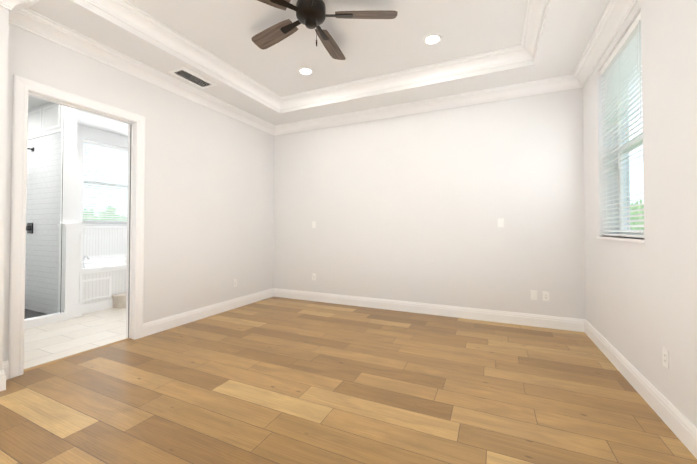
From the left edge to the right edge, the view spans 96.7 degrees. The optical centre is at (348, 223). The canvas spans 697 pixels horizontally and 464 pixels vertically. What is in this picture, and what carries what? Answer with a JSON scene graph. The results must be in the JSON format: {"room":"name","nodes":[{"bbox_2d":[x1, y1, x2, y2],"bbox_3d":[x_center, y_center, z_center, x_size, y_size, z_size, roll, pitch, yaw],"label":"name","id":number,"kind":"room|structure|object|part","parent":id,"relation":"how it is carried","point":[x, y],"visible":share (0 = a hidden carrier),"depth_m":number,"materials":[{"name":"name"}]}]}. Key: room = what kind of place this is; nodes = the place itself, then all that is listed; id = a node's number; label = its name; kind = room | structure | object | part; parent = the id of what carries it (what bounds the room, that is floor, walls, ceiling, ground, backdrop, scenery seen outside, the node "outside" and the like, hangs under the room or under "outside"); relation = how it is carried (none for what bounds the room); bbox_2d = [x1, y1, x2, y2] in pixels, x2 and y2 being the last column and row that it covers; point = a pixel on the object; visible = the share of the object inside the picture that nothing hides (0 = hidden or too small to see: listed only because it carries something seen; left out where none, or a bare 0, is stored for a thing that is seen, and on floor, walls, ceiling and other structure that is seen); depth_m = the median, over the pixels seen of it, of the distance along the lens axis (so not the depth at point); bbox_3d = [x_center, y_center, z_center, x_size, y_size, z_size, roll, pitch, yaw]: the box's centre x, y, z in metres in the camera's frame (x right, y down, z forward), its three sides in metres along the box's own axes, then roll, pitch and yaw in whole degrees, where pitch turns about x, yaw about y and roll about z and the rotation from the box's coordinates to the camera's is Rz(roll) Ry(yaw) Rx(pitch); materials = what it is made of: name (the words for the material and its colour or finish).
{"room":"empty bedroom","nodes":[
{"label":"empty bedroom","id":0,"kind":"room"},
{"bbox_2d":[0,6,8,370],"bbox_3d":[-3.094,-0.270,1.696,0.220,3.070,1.640,0,-1,25],"label":"wall","id":1,"kind":"structure","parent":0,"point":[4,20],"depth_m":2.38,"materials":[{"name":"paint"}]},
{"bbox_2d":[0,364,8,390],"bbox_3d":[-2.977,1.189,1.643,0.016,0.150,1.626,0,-1,25],"label":"baseboard","id":2,"kind":"structure","parent":1,"relation":"attached to","point":[4,374],"depth_m":2.37,"materials":[{"name":"white wood"}]},
{"bbox_2d":[0,0,43,23],"bbox_3d":[-2.881,-1.739,1.775,0.140,0.130,1.620,0,-1,25],"label":"crown molding","id":3,"kind":"structure","parent":1,"relation":"attached to","point":[18,8],"depth_m":2.55,"materials":[{"name":"white wood"}]},
{"bbox_2d":[25,102,76,313],"bbox_3d":[-4.776,-0.210,4.746,1.800,3.050,0.182,0,-1,25],"label":"wall","id":4,"kind":"structure","parent":0,"point":[65,154],"depth_m":4.45,"materials":[{"name":"tile"}]},
{"bbox_2d":[26,223,32,233],"bbox_3d":[-4.817,0.072,4.617,0.210,0.160,0.099,0,-1,25],"label":"shower valve","id":5,"kind":"object","parent":4,"relation":"attached to","point":[29,228],"depth_m":4.62,"materials":[{"name":"black metal"}]},
{"bbox_2d":[28,96,127,136],"bbox_3d":[-4.231,-1.794,4.211,3.660,0.100,5.400,0,-1,25],"label":"ceiling","id":6,"kind":"structure","parent":0,"point":[99,122],"depth_m":5.26,"materials":[{"name":"paint"}]},
{"bbox_2d":[75,124,127,225],"bbox_3d":[-4.519,-0.190,6.011,0.200,3.050,2.330,0,-1,25],"label":"wall","id":7,"kind":"structure","parent":0,"point":[97,135],"depth_m":5.45,"materials":[{"name":"paint"}]},
{"bbox_2d":[83,226,126,258],"bbox_3d":[-4.450,0.364,5.865,0.040,0.633,2.116,0,-1,25],"label":"wainscot","id":8,"kind":"structure","parent":7,"relation":"attached to","point":[104,241],"depth_m":5.74,"materials":[{"name":"white wood"}]},
{"bbox_2d":[83,143,127,223],"bbox_3d":[-4.562,-0.734,6.034,0.050,1.500,1.140,0,-1,25],"label":"window","id":9,"kind":"structure","parent":7,"relation":"in","point":[105,188],"depth_m":5.87,"materials":[{"name":"white glass"}]},
{"bbox_2d":[83,139,127,223],"bbox_3d":[-4.489,-0.740,6.001,0.070,1.486,1.128,0,-1,25],"label":"window blind","id":10,"kind":"object","parent":9,"relation":"attached to","point":[115,220],"visible":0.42,"depth_m":5.80,"materials":[{"name":"white plastic"}]},
{"bbox_2d":[85,224,126,224],"bbox_3d":[-4.471,0.027,5.980,0.150,0.025,1.180,0,-1,25],"label":"window sill","id":11,"kind":"structure","parent":7,"relation":"attached to","point":[105,224],"depth_m":5.75,"materials":[{"name":"white"}]},
{"bbox_2d":[3,23,273,360],"bbox_3d":[-2.518,-0.388,3.365,0.140,3.360,5.150,0,-1,25],"label":"wall","id":12,"kind":"structure","parent":0,"point":[209,211],"depth_m":4.02,"materials":[{"name":"paint"}]},
{"bbox_2d":[8,75,144,378],"bbox_3d":[-2.642,0.028,3.091,0.184,2.520,1.080,0,-1,25],"label":"door frame","id":13,"kind":"structure","parent":12,"relation":"attached to","point":[22,86],"depth_m":2.77,"materials":[{"name":"white wood"}]},
{"bbox_3d":[-2.716,0.028,3.125,0.022,2.520,1.080,0,-1,25],"label":"bathroom door trim casing","id":14,"kind":"part","parent":13,"relation":"part of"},
{"bbox_2d":[23,338,130,371],"bbox_3d":[-2.642,1.283,3.070,0.050,0.009,0.900,0,-1,25],"label":"trim","id":15,"kind":"structure","parent":12,"relation":"attached to","point":[63,358],"depth_m":3.00,"materials":[{"name":"brown wood"}]},
{"bbox_2d":[128,124,131,337],"bbox_3d":[-2.465,0.080,3.491,0.021,2.408,0.001,0,-1,25],"label":"pocket door jamb edge","id":16,"kind":"object","parent":12,"relation":"attached to","point":[129,231],"visible":1,"depth_m":3.49,"materials":[{"name":"grey wood"}]},
{"bbox_2d":[9,16,275,135],"bbox_3d":[-2.071,-1.703,4.006,0.150,0.130,3.370,0,-1,25],"label":"crown molding","id":17,"kind":"structure","parent":12,"relation":"attached to","point":[51,30],"depth_m":3.38,"materials":[{"name":"white wood"}]},
{"bbox_2d":[143,288,271,336],"bbox_3d":[-1.858,1.237,4.576,0.016,0.150,2.310,0,-1,25],"label":"baseboard","id":18,"kind":"structure","parent":12,"relation":"attached to","point":[152,327],"depth_m":4.22,"materials":[{"name":"white wood"}]},
{"bbox_2d":[233,279,236,286],"bbox_3d":[-1.758,0.926,4.805,0.008,0.115,0.070,0,-1,25],"label":"electrical outlet","id":19,"kind":"object","parent":12,"relation":"attached to","point":[234,282],"visible":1,"depth_m":4.80,"materials":[{"name":"white plastic"}]},
{"bbox_2d":[28,0,609,124],"bbox_3d":[-0.355,-1.889,2.386,4.630,0.190,5.150,0,-1,25],"label":"ceiling","id":20,"kind":"structure","parent":0,"point":[568,27],"depth_m":3.44,"materials":[{"name":"paint"}]},
{"bbox_2d":[168,67,216,88],"bbox_3d":[-1.892,-1.765,3.786,0.260,0.014,0.480,0,-1,25],"label":"ceiling vent","id":21,"kind":"object","parent":20,"relation":"in","point":[189,76],"visible":1,"depth_m":3.76,"materials":[{"name":"white metal"}]},
{"bbox_2d":[127,0,527,96],"bbox_3d":[-0.305,-2.035,2.365,5.020,0.100,5.450,0,-1,25],"label":"ceiling","id":22,"kind":"structure","parent":0,"point":[226,31],"depth_m":3.23,"materials":[{"name":"paint"}]},
{"bbox_2d":[85,0,284,108],"bbox_3d":[-1.879,-1.908,3.093,0.130,0.130,4.010,0,-1,25],"label":"crown molding","id":23,"kind":"structure","parent":22,"relation":"attached to","point":[133,16],"depth_m":3.30,"materials":[{"name":"white wood"}]},
{"bbox_2d":[298,67,312,74],"bbox_3d":[-0.551,-1.956,3.994,0.196,0.004,0.196,0,-1,25],"label":"recessed light","id":24,"kind":"object","parent":22,"relation":"in","point":[305,71],"visible":1,"depth_m":3.99,"materials":[{"name":"white"}]},
{"bbox_2d":[251,0,397,59],"bbox_3d":[-0.337,-1.767,2.771,1.461,0.422,1.445,0,-1,25],"label":"fan","id":25,"kind":"object","parent":22,"relation":"hanging from","point":[311,14],"visible":1,"depth_m":2.76,"materials":[{"name":"brown wood"}]},
{"bbox_2d":[281,45,524,107],"bbox_3d":[0.471,-1.891,4.141,3.210,0.130,0.130,0,-1,25],"label":"crown molding","id":26,"kind":"structure","parent":22,"relation":"attached to","point":[509,55],"depth_m":3.99,"materials":[{"name":"white wood"}]},
{"bbox_2d":[423,34,441,44],"bbox_3d":[0.900,-1.967,3.321,0.196,0.004,0.196,0,-1,25],"label":"recessed light","id":27,"kind":"object","parent":22,"relation":"in","point":[432,39],"visible":1,"depth_m":3.31,"materials":[{"name":"white"}]},
{"bbox_2d":[521,0,547,61],"bbox_3d":[1.169,-1.931,1.679,0.130,0.130,4.010,0,-1,25],"label":"crown molding","id":28,"kind":"structure","parent":22,"relation":"attached to","point":[535,11],"depth_m":3.02,"materials":[{"name":"white wood"}]},
{"bbox_2d":[0,297,696,463],"bbox_3d":[-0.395,1.304,2.270,4.750,0.060,5.400,0,-1,25],"label":"floor","id":29,"kind":"structure","parent":0,"point":[275,380],"depth_m":2.25,"materials":[{"name":"brown wood"}]},
{"bbox_2d":[273,87,585,318],"bbox_3d":[0.811,-0.365,4.742,5.020,3.360,0.150,0,-1,25],"label":"wall","id":30,"kind":"structure","parent":0,"point":[412,207],"depth_m":4.40,"materials":[{"name":"paint"}]},
{"bbox_2d":[276,74,575,134],"bbox_3d":[0.643,-1.692,4.687,4.500,0.130,0.130,0,-1,25],"label":"crown molding","id":31,"kind":"structure","parent":30,"relation":"attached to","point":[560,83],"depth_m":4.39,"materials":[{"name":"white wood"}]},
{"bbox_2d":[272,288,583,331],"bbox_3d":[0.708,1.239,4.672,4.590,0.150,0.016,0,-1,25],"label":"baseboard","id":32,"kind":"structure","parent":30,"relation":"attached to","point":[553,322],"depth_m":4.37,"materials":[{"name":"white wood"}]},
{"bbox_2d":[498,218,503,226],"bbox_3d":[2.011,-0.006,4.091,0.070,0.115,0.009,0,-1,25],"label":"light switch","id":33,"kind":"object","parent":30,"relation":"attached to","point":[500,222],"visible":1,"depth_m":4.09,"materials":[{"name":"white plastic"}]},
{"bbox_2d":[531,290,536,299],"bbox_3d":[2.347,0.911,3.922,0.070,0.115,0.006,0,-1,25],"label":"electrical outlet","id":34,"kind":"object","parent":30,"relation":"attached to","point":[533,295],"visible":1,"depth_m":3.92,"materials":[{"name":"white plastic"}]},
{"bbox_2d":[543,291,548,300],"bbox_3d":[2.465,0.910,3.866,0.070,0.115,0.008,0,-1,25],"label":"electrical outlet","id":35,"kind":"object","parent":30,"relation":"attached to","point":[545,296],"visible":1,"depth_m":3.87,"materials":[{"name":"white plastic"}]},
{"bbox_2d":[583,0,696,427],"bbox_3d":[1.859,-0.421,1.334,0.250,3.360,5.150,0,-1,25],"label":"wall","id":36,"kind":"structure","parent":0,"point":[640,305],"depth_m":2.08,"materials":[{"name":"paint"}]},
{"bbox_2d":[572,0,637,88],"bbox_3d":[1.686,-1.745,1.436,0.130,0.130,5.150,0,-1,25],"label":"crown molding","id":37,"kind":"structure","parent":36,"relation":"attached to","point":[616,13],"depth_m":2.88,"materials":[{"name":"white wood"}]},
{"bbox_2d":[597,236,644,242],"bbox_3d":[2.434,0.137,2.696,0.180,0.022,1.070,0,-1,25],"label":"window sill","id":38,"kind":"structure","parent":36,"relation":"attached to","point":[625,239],"depth_m":2.58,"materials":[{"name":"white wood"}]},
{"bbox_2d":[617,73,643,237],"bbox_3d":[2.538,-0.732,2.661,0.050,1.715,1.040,0,-1,25],"label":"window","id":39,"kind":"structure","parent":36,"relation":"in","point":[623,171],"depth_m":3.08,"materials":[{"name":"white plastic"}]},
{"bbox_2d":[600,12,643,237],"bbox_3d":[2.413,-0.736,2.720,0.070,1.701,1.028,0,-1,25],"label":"window blind","id":40,"kind":"object","parent":39,"relation":"attached to","point":[622,63],"visible":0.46,"depth_m":2.70,"materials":[{"name":"white plastic"}]},
{"bbox_2d":[584,319,696,458],"bbox_3d":[1.738,1.185,1.364,0.016,0.150,5.150,0,-1,25],"label":"baseboard","id":41,"kind":"structure","parent":36,"relation":"attached to","point":[679,424],"depth_m":2.15,"materials":[{"name":"white wood"}]},
{"bbox_2d":[662,347,668,368],"bbox_3d":[2.026,0.860,1.980,0.008,0.115,0.070,0,-1,25],"label":"electrical outlet","id":42,"kind":"object","parent":36,"relation":"attached to","point":[665,353],"visible":1,"depth_m":1.97,"materials":[{"name":"white plastic"}]},
{"label":"outside","id":43,"kind":"structure","parent":0,"visible":0},
{"bbox_2d":[24,308,125,368],"bbox_3d":[-4.199,1.335,4.145,3.730,0.060,5.400,0,-1,25],"label":"floor","id":44,"kind":"structure","parent":43,"point":[61,339],"depth_m":3.58,"materials":[{"name":"white tile"}]},
{"bbox_2d":[24,309,47,318],"bbox_3d":[-5.333,1.283,3.404,1.898,0.020,2.700,0,-1,25],"label":"pan","id":45,"kind":"object","parent":44,"relation":"on","point":[32,314],"depth_m":4.38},
{"bbox_2d":[24,312,66,328],"bbox_3d":[-4.416,1.236,2.979,0.120,0.100,2.696,0,-1,25],"label":"shower curb","id":46,"kind":"object","parent":44,"relation":"on","point":[32,322],"visible":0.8,"depth_m":3.98,"materials":[{"name":"white"}]},
{"bbox_2d":[50,286,60,312],"bbox_3d":[-3.891,1.020,4.113,0.012,0.352,0.105,0,-1,25],"label":"glass","id":47,"kind":"object","parent":46,"relation":"on","point":[58,286],"depth_m":4.16,"materials":[{"name":"teal"}]},
{"bbox_2d":[56,160,62,203],"bbox_3d":[-3.882,-0.554,4.159,0.012,0.576,0.070,0,-1,25],"label":"glass","id":48,"kind":"object","parent":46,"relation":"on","point":[57,160],"depth_m":4.19,"materials":[{"name":"teal"}]},
{"bbox_2d":[56,106,63,137],"bbox_3d":[-3.883,-1.373,4.169,0.012,0.421,0.075,0,-1,25],"label":"glass","id":49,"kind":"object","parent":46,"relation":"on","point":[63,106],"depth_m":4.20,"materials":[{"name":"teal"}]},
{"bbox_2d":[58,216,61,270],"bbox_3d":[-3.875,0.272,4.159,0.012,0.727,0.039,0,-1,25],"label":"glass","id":50,"kind":"object","parent":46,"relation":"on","point":[61,216],"depth_m":4.17,"materials":[{"name":"teal"}]},
{"bbox_2d":[57,224,84,318],"bbox_3d":[-3.869,0.658,4.317,0.193,1.300,0.226,0,-1,25],"label":"half wall","id":51,"kind":"structure","parent":44,"relation":"on","point":[70,284],"depth_m":4.26,"materials":[{"name":"white"}]},
{"bbox_2d":[82,256,126,313],"bbox_3d":[-3.937,0.913,5.618,1.168,0.831,2.116,0,-1,25],"label":"bathtub","id":52,"kind":"object","parent":44,"relation":"on","point":[103,280],"visible":0.33,"depth_m":4.72,"materials":[{"name":"white"}]},
{"bbox_2d":[112,293,125,308],"bbox_3d":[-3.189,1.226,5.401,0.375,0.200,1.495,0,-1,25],"label":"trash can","id":53,"kind":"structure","parent":44,"relation":"on","point":[119,301],"depth_m":4.79,"materials":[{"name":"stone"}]},
{"bbox_2d":[83,144,127,221],"bbox_3d":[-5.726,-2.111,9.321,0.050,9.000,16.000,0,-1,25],"label":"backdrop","id":54,"kind":"structure","parent":43,"point":[105,181],"depth_m":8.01,"materials":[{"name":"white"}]},
{"bbox_2d":[628,65,643,229],"bbox_3d":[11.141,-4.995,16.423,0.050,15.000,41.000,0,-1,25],"label":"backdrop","id":55,"kind":"structure","parent":43,"point":[632,173],"depth_m":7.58,"materials":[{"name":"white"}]}
]}

